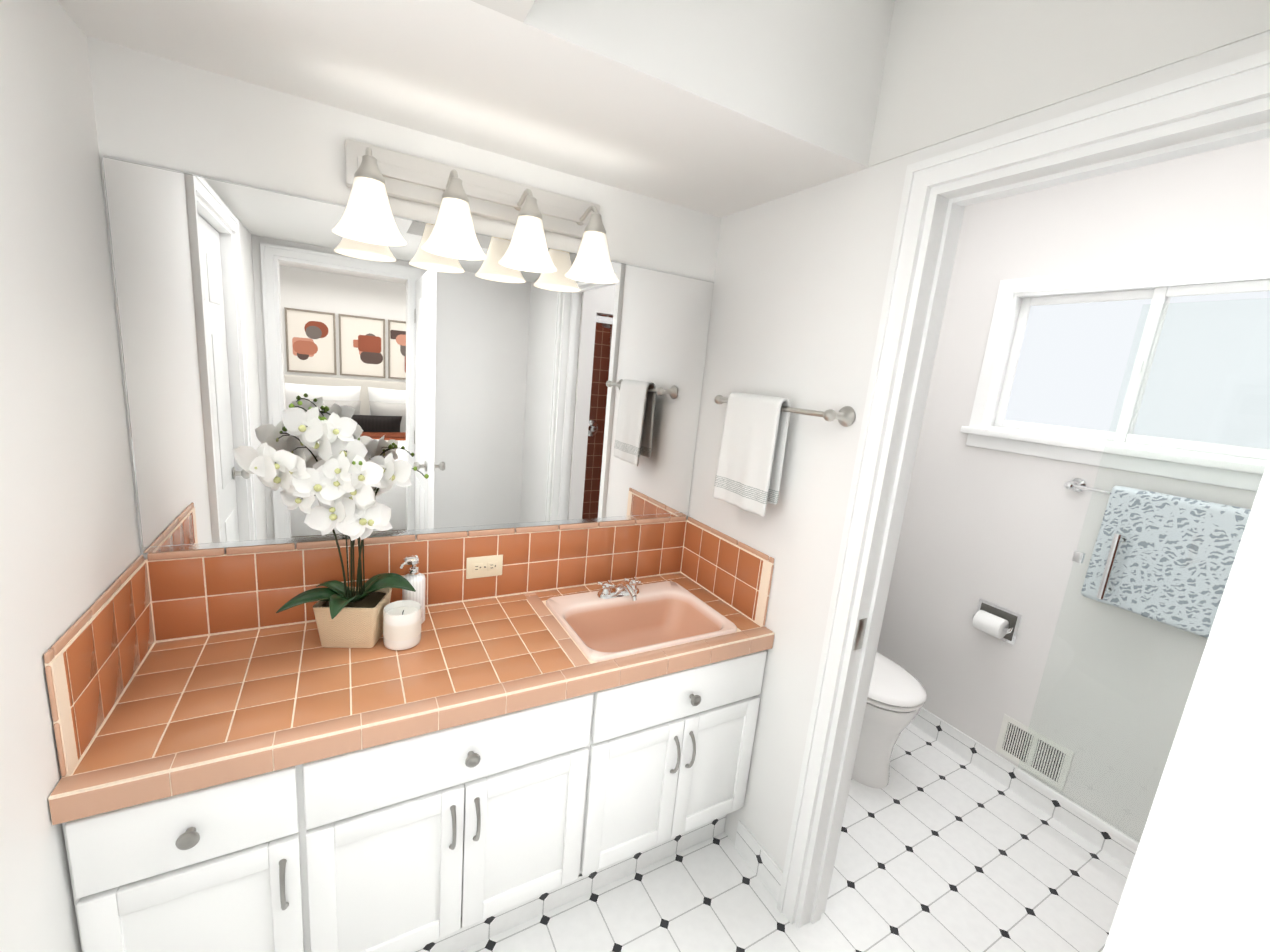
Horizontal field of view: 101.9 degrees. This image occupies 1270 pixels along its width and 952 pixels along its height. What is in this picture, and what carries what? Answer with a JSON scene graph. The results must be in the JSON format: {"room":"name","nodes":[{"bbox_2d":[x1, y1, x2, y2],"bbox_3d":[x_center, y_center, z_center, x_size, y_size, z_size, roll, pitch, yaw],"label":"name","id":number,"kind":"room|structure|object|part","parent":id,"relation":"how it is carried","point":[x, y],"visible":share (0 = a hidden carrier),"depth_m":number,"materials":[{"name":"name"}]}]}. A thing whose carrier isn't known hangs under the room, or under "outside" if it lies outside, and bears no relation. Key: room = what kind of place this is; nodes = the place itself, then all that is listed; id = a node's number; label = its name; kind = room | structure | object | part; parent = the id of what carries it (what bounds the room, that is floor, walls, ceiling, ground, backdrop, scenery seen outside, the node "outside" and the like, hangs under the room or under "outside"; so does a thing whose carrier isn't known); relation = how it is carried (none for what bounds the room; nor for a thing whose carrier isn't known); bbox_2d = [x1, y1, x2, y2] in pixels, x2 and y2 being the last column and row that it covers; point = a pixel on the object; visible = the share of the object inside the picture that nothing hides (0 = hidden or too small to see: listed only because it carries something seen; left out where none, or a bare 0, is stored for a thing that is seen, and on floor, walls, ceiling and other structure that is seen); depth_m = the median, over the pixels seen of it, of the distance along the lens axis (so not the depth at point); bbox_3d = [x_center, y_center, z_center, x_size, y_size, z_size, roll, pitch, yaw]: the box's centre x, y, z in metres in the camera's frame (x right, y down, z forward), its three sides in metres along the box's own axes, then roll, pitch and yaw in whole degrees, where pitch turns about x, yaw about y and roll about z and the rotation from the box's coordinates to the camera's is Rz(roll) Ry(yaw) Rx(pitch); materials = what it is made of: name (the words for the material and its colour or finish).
{"room":"bathroom","nodes":[
{"label":"bathroom","id":0,"kind":"room"},
{"bbox_2d":[0,0,140,951],"bbox_3d":[-0.676,0.046,0.163,0.140,2.950,2.309,-1,13,-29],"label":"wall","id":1,"kind":"structure","parent":0,"point":[70,551],"depth_m":0.87,"materials":[{"name":"paint"}]},
{"bbox_2d":[44,560,155,775],"bbox_3d":[-1.093,0.364,1.077,0.009,0.224,0.486,-1,13,-29],"label":"backsplash","id":2,"kind":"structure","parent":1,"relation":"attached to","point":[90,669],"depth_m":1.00,"materials":[{"name":"orange tile"}]},
{"bbox_2d":[87,36,720,558],"bbox_3d":[-0.537,-0.229,1.595,1.732,2.950,0.110,-1,13,-29],"label":"wall","id":3,"kind":"structure","parent":0,"point":[163,112],"depth_m":1.23,"materials":[{"name":"paint"}]},
{"bbox_2d":[102,156,714,552],"bbox_3d":[-0.455,-0.258,1.563,1.613,0.880,0.008,-1,13,-29],"label":"mirror","id":4,"kind":"object","parent":3,"relation":"attached to","point":[489,392],"visible":1,"depth_m":1.41,"materials":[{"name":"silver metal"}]},
{"bbox_2d":[332,139,618,283],"bbox_3d":[-0.382,-0.694,1.366,0.731,0.239,0.228,-1,13,-29],"label":"sconce","id":5,"kind":"object","parent":3,"relation":"attached to","point":[376,176],"visible":1,"depth_m":1.35,"materials":[{"name":"white glass"}]},
{"bbox_3d":[-0.636,-0.758,1.230,0.012,0.036,0.123,-1,13,-29],"label":"arm","id":6,"kind":"part","parent":5,"relation":"part of"},
{"bbox_3d":[-0.620,-0.625,1.206,0.157,0.125,0.157,-1,13,-29],"label":"lamp shade","id":7,"kind":"part","parent":5,"relation":"part of","materials":[{"name":"white glass"}]},
{"bbox_3d":[-0.470,-0.762,1.324,0.012,0.036,0.123,-1,13,-29],"label":"arm","id":8,"kind":"part","parent":5,"relation":"part of"},
{"bbox_3d":[-0.454,-0.629,1.300,0.157,0.125,0.157,-1,13,-29],"label":"lamp shade","id":9,"kind":"part","parent":5,"relation":"part of","materials":[{"name":"white glass"}]},
{"bbox_3d":[-0.302,-0.765,1.417,0.012,0.036,0.123,-1,13,-29],"label":"arm","id":10,"kind":"part","parent":5,"relation":"part of"},
{"bbox_3d":[-0.286,-0.632,1.394,0.157,0.125,0.157,-1,13,-29],"label":"lamp shade","id":11,"kind":"part","parent":5,"relation":"part of","materials":[{"name":"white glass"}]},
{"bbox_3d":[-0.136,-0.769,1.511,0.012,0.036,0.123,-1,13,-29],"label":"arm","id":12,"kind":"part","parent":5,"relation":"part of"},
{"bbox_3d":[-0.120,-0.636,1.487,0.157,0.125,0.157,-1,13,-29],"label":"lamp shade","id":13,"kind":"part","parent":5,"relation":"part of","materials":[{"name":"white glass"}]},
{"bbox_2d":[140,520,687,639],"bbox_3d":[-0.506,0.298,1.673,1.618,0.224,0.009,-1,13,-29],"label":"backsplash","id":14,"kind":"structure","parent":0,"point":[197,593],"depth_m":1.56,"materials":[{"name":"orange tile"}]},
{"bbox_2d":[466,554,502,578],"bbox_3d":[-0.487,0.295,1.672,0.116,0.072,0.007,-1,13,-29],"label":"outlet","id":15,"kind":"object","parent":14,"relation":"attached to","point":[478,566],"depth_m":1.67,"materials":[{"name":"beige plastic"}]},
{"bbox_2d":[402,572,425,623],"bbox_3d":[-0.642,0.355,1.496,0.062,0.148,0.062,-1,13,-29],"label":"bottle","id":16,"kind":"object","parent":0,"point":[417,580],"depth_m":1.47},
{"bbox_2d":[57,0,894,217],"bbox_3d":[0.150,-0.909,0.454,1.622,0.493,2.199,-1,13,-29],"label":"ceiling","id":17,"kind":"structure","parent":0,"point":[721,108],"depth_m":1.10,"materials":[{"name":"paint"}]},
{"bbox_2d":[460,723,1129,951],"bbox_3d":[0.543,1.515,1.173,3.138,0.100,2.890,-1,13,-29],"label":"floor","id":18,"kind":"structure","parent":0,"point":[941,848],"depth_m":1.71,"materials":[{"name":"tile"}]},
{"bbox_2d":[51,592,772,951],"bbox_3d":[-0.424,0.894,1.549,1.618,0.795,0.553,-1,13,-29],"label":"bathroom vanity","id":19,"kind":"object","parent":18,"relation":"on","point":[536,722],"depth_m":1.23,"materials":[{"name":"paint"}]},
{"bbox_3d":[-0.838,0.665,0.978,0.330,0.156,0.018,-1,13,-29],"label":"drawer","id":20,"kind":"part","parent":19,"relation":"part of","materials":[{"name":"paint"}]},
{"bbox_3d":[-0.829,0.670,0.957,0.035,0.035,0.029,-1,13,-29],"label":"knob","id":21,"kind":"part","parent":19,"relation":"part of","materials":[{"name":"grey metal"}]},
{"bbox_3d":[-0.865,0.959,1.037,0.330,0.421,0.018,-1,13,-29],"label":"door","id":22,"kind":"part","parent":19,"relation":"part of","materials":[{"name":"paint"}]},
{"bbox_3d":[-0.867,0.958,1.040,0.228,0.321,0.011,-1,13,-29],"label":"door panel","id":23,"kind":"part","parent":19,"relation":"part of","materials":[{"name":"paint"}]},
{"bbox_3d":[-0.725,0.853,1.063,0.014,0.124,0.034,-1,13,-29],"label":"handle","id":24,"kind":"part","parent":19,"relation":"part of","materials":[{"name":"grey metal"}]},
{"bbox_3d":[-0.570,0.952,1.202,0.322,0.421,0.018,-1,13,-29],"label":"door","id":25,"kind":"part","parent":19,"relation":"part of","materials":[{"name":"paint"}]},
{"bbox_3d":[-0.572,0.952,1.205,0.220,0.321,0.011,-1,13,-29],"label":"door panel","id":26,"kind":"part","parent":19,"relation":"part of","materials":[{"name":"paint"}]},
{"bbox_2d":[48,572,774,815],"bbox_3d":[-0.392,0.484,1.476,1.618,0.053,0.534,-1,13,-29],"label":"countertop","id":27,"kind":"structure","parent":19,"relation":"on","point":[196,707],"depth_m":1.23,"materials":[{"name":"orange tile"}]},
{"bbox_2d":[232,401,428,647],"bbox_3d":[-0.744,0.136,1.304,0.416,0.633,0.221,-1,13,-29],"label":"orchid","id":28,"kind":"object","parent":27,"relation":"on","point":[338,481],"visible":1,"depth_m":1.28,"materials":[{"name":"white plant"}]},
{"bbox_3d":[-0.755,0.381,1.388,0.187,0.118,0.174,-1,13,-29],"label":"planter","id":29,"kind":"part","parent":28,"relation":"part of","materials":[{"name":"beige ceramic"}]},
{"bbox_2d":[383,600,420,649],"bbox_3d":[-0.626,0.401,1.387,0.094,0.102,0.094,-1,13,-29],"label":"candle","id":30,"kind":"object","parent":27,"relation":"on","point":[401,624],"visible":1,"depth_m":1.36,"materials":[{"name":"white wax"}]},
{"bbox_3d":[-0.274,0.536,1.269,1.616,0.056,0.048,-1,13,-29],"label":"trim","id":31,"kind":"part","parent":27,"relation":"part of","materials":[{"name":"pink tile"}]},
{"bbox_2d":[400,555,425,623],"bbox_3d":[-0.641,0.329,1.482,0.073,0.204,0.075,-1,13,-29],"label":"soap dispenser","id":32,"kind":"object","parent":27,"relation":"on","point":[415,578],"visible":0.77,"depth_m":1.47,"materials":[{"name":"white ceramic"}]},
{"bbox_2d":[597,576,641,600],"bbox_3d":[-0.033,0.392,1.760,0.160,0.059,0.144,-1,13,-29],"label":"faucet","id":33,"kind":"object","parent":27,"relation":"on","point":[623,591],"depth_m":1.77,"materials":[{"name":"silver metal"}]},
{"bbox_2d":[545,581,736,681],"bbox_3d":[0.009,0.522,1.690,0.517,0.160,0.395,-1,13,-29],"label":"sink","id":34,"kind":"object","parent":27,"relation":"in","point":[602,627],"depth_m":1.76,"materials":[{"name":"pink ceramic"}]},
{"bbox_3d":[-0.402,0.656,1.223,0.646,0.156,0.018,-1,13,-29],"label":"drawer","id":35,"kind":"part","parent":19,"relation":"part of","materials":[{"name":"paint"}]},
{"bbox_3d":[-0.432,0.847,1.227,0.014,0.124,0.034,-1,13,-29],"label":"handle","id":36,"kind":"part","parent":19,"relation":"part of","materials":[{"name":"grey metal"}]},
{"bbox_3d":[-0.382,0.661,1.208,0.035,0.035,0.029,-1,13,-29],"label":"knob","id":37,"kind":"part","parent":19,"relation":"part of","materials":[{"name":"grey metal"}]},
{"bbox_3d":[-0.383,0.846,1.254,0.014,0.124,0.034,-1,13,-29],"label":"handle","id":38,"kind":"part","parent":19,"relation":"part of","materials":[{"name":"grey metal"}]},
{"bbox_3d":[-0.287,0.946,1.361,0.322,0.421,0.018,-1,13,-29],"label":"door","id":39,"kind":"part","parent":19,"relation":"part of","materials":[{"name":"paint"}]},
{"bbox_3d":[-0.289,0.945,1.364,0.220,0.321,0.011,-1,13,-29],"label":"door panel","id":40,"kind":"part","parent":19,"relation":"part of","materials":[{"name":"paint"}]},
{"bbox_3d":[-0.005,0.940,1.519,0.302,0.421,0.018,-1,13,-29],"label":"door","id":41,"kind":"part","parent":19,"relation":"part of","materials":[{"name":"paint"}]},
{"bbox_3d":[-0.007,0.939,1.522,0.200,0.321,0.011,-1,13,-29],"label":"door panel","id":42,"kind":"part","parent":19,"relation":"part of","materials":[{"name":"paint"}]},
{"bbox_3d":[0.124,0.842,1.540,0.014,0.129,0.034,-1,13,-29],"label":"handle","id":43,"kind":"part","parent":19,"relation":"part of","materials":[{"name":"grey metal"}]},
{"bbox_3d":[0.153,0.644,1.534,0.602,0.156,0.018,-1,13,-29],"label":"drawer","id":44,"kind":"part","parent":19,"relation":"part of","materials":[{"name":"paint"}]},
{"bbox_3d":[0.172,0.841,1.567,0.014,0.129,0.034,-1,13,-29],"label":"handle","id":45,"kind":"part","parent":19,"relation":"part of","materials":[{"name":"grey metal"}]},
{"bbox_3d":[0.175,0.658,1.522,0.035,0.035,0.029,-1,13,-29],"label":"knob","id":46,"kind":"part","parent":19,"relation":"part of","materials":[{"name":"grey metal"}]},
{"bbox_3d":[0.259,0.934,1.667,0.298,0.421,0.018,-1,13,-29],"label":"door","id":47,"kind":"part","parent":19,"relation":"part of","materials":[{"name":"paint"}]},
{"bbox_3d":[0.257,0.933,1.670,0.196,0.321,0.011,-1,13,-29],"label":"door panel","id":48,"kind":"part","parent":19,"relation":"part of","materials":[{"name":"paint"}]},
{"bbox_2d":[852,652,926,788],"bbox_3d":[0.939,0.866,2.353,0.470,0.775,0.739,-1,13,-29],"label":"toilet","id":49,"kind":"object","parent":18,"relation":"on","point":[896,698],"visible":0.31,"depth_m":2.12,"materials":[{"name":"white ceramic"}]},
{"bbox_3d":[1.005,0.841,2.235,0.384,0.031,0.486,-1,13,-29],"label":"lid","id":50,"kind":"part","parent":49,"relation":"part of","materials":[{"name":"white ceramic"}]},
{"bbox_2d":[687,31,1269,870],"bbox_3d":[1.398,0.258,0.046,0.110,2.950,5.090,-1,13,-29],"label":"wall","id":51,"kind":"structure","parent":0,"point":[799,295],"depth_m":1.54,"materials":[{"name":"paint"}]},
{"bbox_2d":[680,520,773,627],"bbox_3d":[0.310,0.334,1.863,0.009,0.224,0.486,-1,13,-29],"label":"backsplash","id":52,"kind":"structure","parent":51,"relation":"attached to","point":[741,577],"depth_m":1.82,"materials":[{"name":"orange tile"}]},
{"bbox_2d":[735,823,781,901],"bbox_3d":[0.664,1.375,1.403,0.126,0.105,2.337,-1,13,-29],"label":"trim","id":53,"kind":"structure","parent":51,"relation":"attached to","point":[762,867],"depth_m":1.72,"materials":[{"name":"tile"}]},
{"bbox_2d":[713,392,854,516],"bbox_3d":[0.401,-0.067,1.592,0.105,0.357,0.525,-1,13,-29],"label":"towel bar","id":54,"kind":"object","parent":51,"relation":"attached to","point":[751,456],"visible":1,"depth_m":1.57,"materials":[{"name":"white fabric"}]},
{"bbox_3d":[0.400,-0.210,1.556,0.015,0.016,0.469,-1,13,-29],"label":"rod","id":55,"kind":"part","parent":54,"relation":"part of","materials":[{"name":"silver metal"}]},
{"bbox_2d":[853,618,866,649],"bbox_3d":[0.609,0.428,1.392,0.032,0.090,0.002,-1,13,-29],"label":"plate","id":56,"kind":"object","parent":51,"relation":"attached to","point":[860,634],"visible":1,"depth_m":1.39,"materials":[{"name":"silver metal"}]},
{"bbox_2d":[777,49,1269,927],"bbox_3d":[0.807,0.409,1.086,0.134,2.142,0.856,-1,13,-29],"label":"door frame","id":57,"kind":"structure","parent":51,"relation":"attached to","point":[1233,83],"depth_m":1.24,"materials":[{"name":"white paint"}]},
{"bbox_2d":[868,0,1269,166],"bbox_3d":[0.791,-0.928,0.966,0.004,0.442,0.727,-1,13,-29],"label":"wall","id":58,"kind":"structure","parent":0,"point":[952,69],"depth_m":1.02,"materials":[{"name":"paint"}]},
{"bbox_2d":[877,138,1269,842],"bbox_3d":[1.999,-0.003,1.614,0.110,2.950,2.890,-1,13,-29],"label":"wall","id":59,"kind":"structure","parent":0,"point":[1007,530],"depth_m":2.09,"materials":[{"name":"paint"}]},
{"bbox_2d":[973,599,1021,644],"bbox_3d":[1.547,0.638,2.238,0.092,0.140,0.170,-1,13,-29],"label":"toilet paper holder","id":60,"kind":"object","parent":59,"relation":"attached to","point":[999,622],"visible":1,"depth_m":2.21,"materials":[{"name":"white paper"}]},
{"bbox_2d":[911,707,1138,868],"bbox_3d":[1.572,1.276,2.307,0.006,0.105,1.630,-1,13,-29],"label":"trim","id":61,"kind":"structure","parent":59,"relation":"attached to","point":[1001,771],"depth_m":2.20,"materials":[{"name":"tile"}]},
{"bbox_2d":[995,714,1073,790],"bbox_3d":[1.655,1.148,2.147,0.012,0.177,0.250,-1,13,-29],"label":"air vent","id":62,"kind":"object","parent":59,"relation":"in","point":[1013,737],"visible":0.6,"depth_m":2.14,"materials":[{"name":"white metal"}]},
{"bbox_2d":[1070,478,1085,491],"bbox_3d":[1.696,0.035,1.988,0.054,0.056,0.056,-1,13,-29],"label":"rosette","id":63,"kind":"object","parent":59,"relation":"attached to","point":[1079,481],"visible":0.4,"depth_m":1.99,"materials":[{"name":"silver metal"}]},
{"bbox_2d":[1064,481,1074,489],"bbox_3d":[1.661,0.036,1.968,0.034,0.033,0.032,-1,13,-29],"label":"ball","id":64,"kind":"object","parent":63,"relation":"attached to","point":[1068,485],"visible":1,"depth_m":1.96,"materials":[{"name":"silver metal"}]},
{"bbox_2d":[960,426,1265,490],"bbox_3d":[1.749,-0.072,1.898,0.044,0.085,1.069,-1,13,-29],"label":"window sill","id":65,"kind":"structure","parent":59,"relation":"attached to","point":[1084,452],"depth_m":1.87,"materials":[{"name":"white paint"}]},
{"bbox_2d":[969,253,1269,464],"bbox_3d":[1.823,-0.420,1.852,0.088,0.631,1.029,-1,13,-29],"label":"window","id":66,"kind":"structure","parent":59,"relation":"in","point":[1140,366],"depth_m":1.88,"materials":[{"name":"white glass"}]},
{"bbox_3d":[1.841,-0.395,1.869,0.038,0.550,0.895,-1,13,-29],"label":"window sash","id":67,"kind":"part","parent":66,"relation":"part of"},
{"bbox_3d":[0.280,0.694,-0.426,0.730,2.085,0.114,-1,13,-29],"label":"door frame","id":68,"kind":"structure","parent":0,"visible":0},
{"bbox_2d":[1103,455,1269,951],"bbox_3d":[0.449,0.608,0.106,0.177,2.051,0.654,-1,13,-29],"label":"door","id":69,"kind":"structure","parent":68,"relation":"attached to","point":[1198,879],"depth_m":0.28,"materials":[{"name":"white paint"}]},
{"bbox_3d":[1.988,0.182,1.390,0.034,0.033,0.032,-1,13,-29],"label":"ball","id":70,"kind":"object","parent":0,"visible":0},
{"bbox_2d":[1073,484,1110,494],"bbox_3d":[1.824,0.109,1.679,0.015,0.016,0.680,-1,13,-29],"label":"rod","id":71,"kind":"object","parent":70,"relation":"attached to","point":[1085,488],"visible":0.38,"depth_m":1.91,"materials":[{"name":"silver metal"}]},
{"bbox_2d":[1081,486,1250,637],"bbox_3d":[1.805,0.283,1.713,0.064,0.423,0.426,-1,13,-29],"label":"cloth","id":72,"kind":"object","parent":71,"relation":"hanging from","point":[1174,563],"depth_m":1.72,"materials":[{"name":"fabric"}]},
{"bbox_3d":[1.592,0.156,1.024,1.182,2.800,0.090,-1,13,-29],"label":"wall pier","id":73,"kind":"object","parent":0,"visible":0},
{"bbox_2d":[1016,298,1269,850],"bbox_3d":[1.763,0.387,1.611,0.068,1.822,0.674,-1,13,-29],"label":"shower door","id":74,"kind":"structure","parent":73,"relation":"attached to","point":[1104,588],"depth_m":1.76,"materials":[{"name":"clear glass"}]},
{"bbox_3d":[1.660,0.312,1.792,0.068,0.235,0.021,-1,13,-29],"label":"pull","id":75,"kind":"part","parent":74,"relation":"part of","materials":[{"name":"silver metal"}]}
]}

